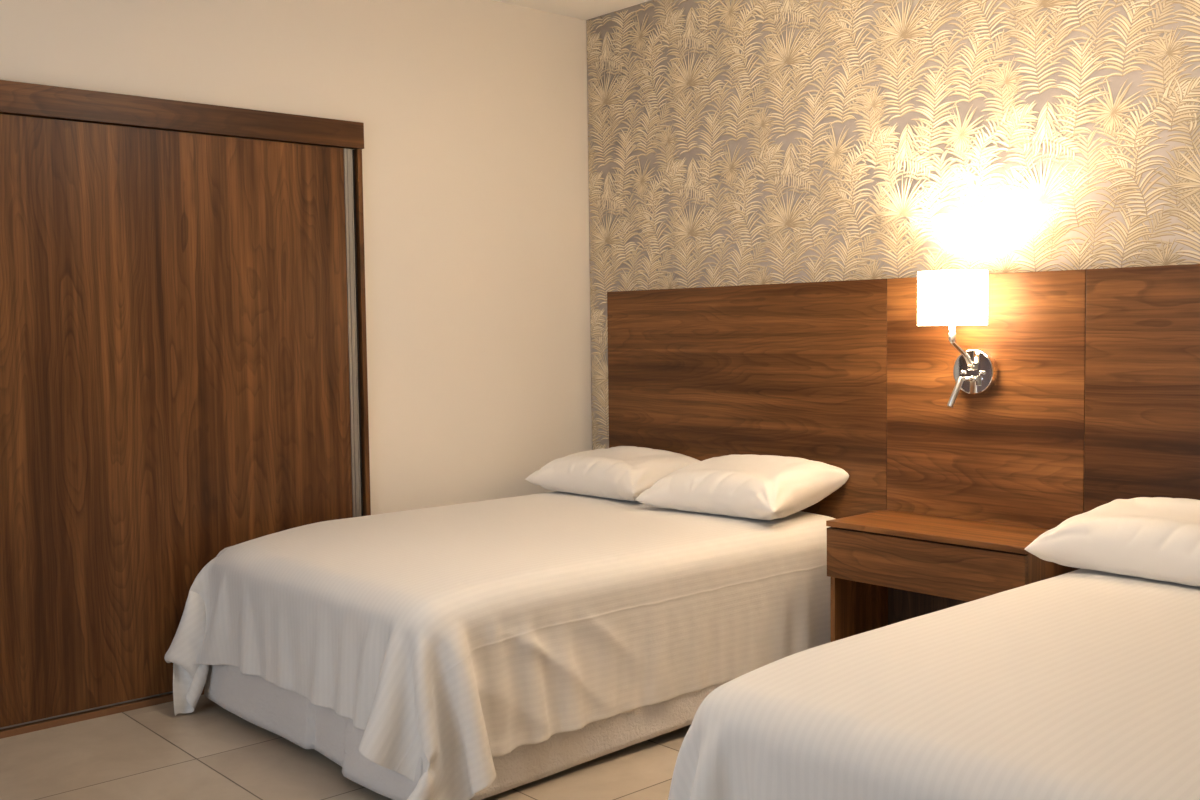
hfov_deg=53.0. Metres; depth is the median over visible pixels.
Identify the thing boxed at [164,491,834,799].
sheet
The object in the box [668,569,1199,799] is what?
sheet
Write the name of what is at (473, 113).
wall
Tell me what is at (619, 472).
pillow
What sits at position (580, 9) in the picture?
ceiling
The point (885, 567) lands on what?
bedside table
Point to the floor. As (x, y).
(210, 752)
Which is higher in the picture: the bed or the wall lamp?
the wall lamp
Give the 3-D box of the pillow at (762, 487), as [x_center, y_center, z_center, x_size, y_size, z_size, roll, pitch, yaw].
[0.515,0.309,4.427,0.473,0.198,0.673,-4,5,-41]
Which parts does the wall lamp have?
lamp shade, shade arm, reading arm, wall plate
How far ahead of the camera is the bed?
3.58 m
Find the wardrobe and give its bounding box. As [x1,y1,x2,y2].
[0,80,370,738]
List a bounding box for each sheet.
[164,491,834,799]
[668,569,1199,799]
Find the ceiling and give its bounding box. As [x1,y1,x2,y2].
[493,0,650,19]
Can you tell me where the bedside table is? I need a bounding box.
[826,510,1079,641]
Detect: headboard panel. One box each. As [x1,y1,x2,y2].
[607,279,886,518]
[887,269,1085,529]
[1084,264,1199,512]
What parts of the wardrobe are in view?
rail, panel, header panel, panel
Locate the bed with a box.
[204,546,728,799]
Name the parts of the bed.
mattress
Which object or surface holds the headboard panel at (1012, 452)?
attached to the wall at (731, 142)
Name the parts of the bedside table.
panel, drawer, panel, panel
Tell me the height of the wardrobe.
2.082 m
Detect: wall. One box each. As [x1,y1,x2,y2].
[0,0,591,514]
[586,0,1199,449]
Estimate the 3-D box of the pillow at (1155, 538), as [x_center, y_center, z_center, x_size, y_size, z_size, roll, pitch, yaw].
[1.563,0.373,3.232,0.492,0.185,0.674,-4,5,-41]
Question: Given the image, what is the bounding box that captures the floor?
[0,695,690,799]
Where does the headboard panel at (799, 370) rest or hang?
attached to the wall at (731, 142)
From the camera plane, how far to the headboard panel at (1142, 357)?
3.54 m
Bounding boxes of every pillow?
[525,446,699,500]
[635,454,848,519]
[1025,497,1199,586]
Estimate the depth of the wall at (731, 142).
4.25 m
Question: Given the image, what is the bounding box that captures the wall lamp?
[917,270,998,406]

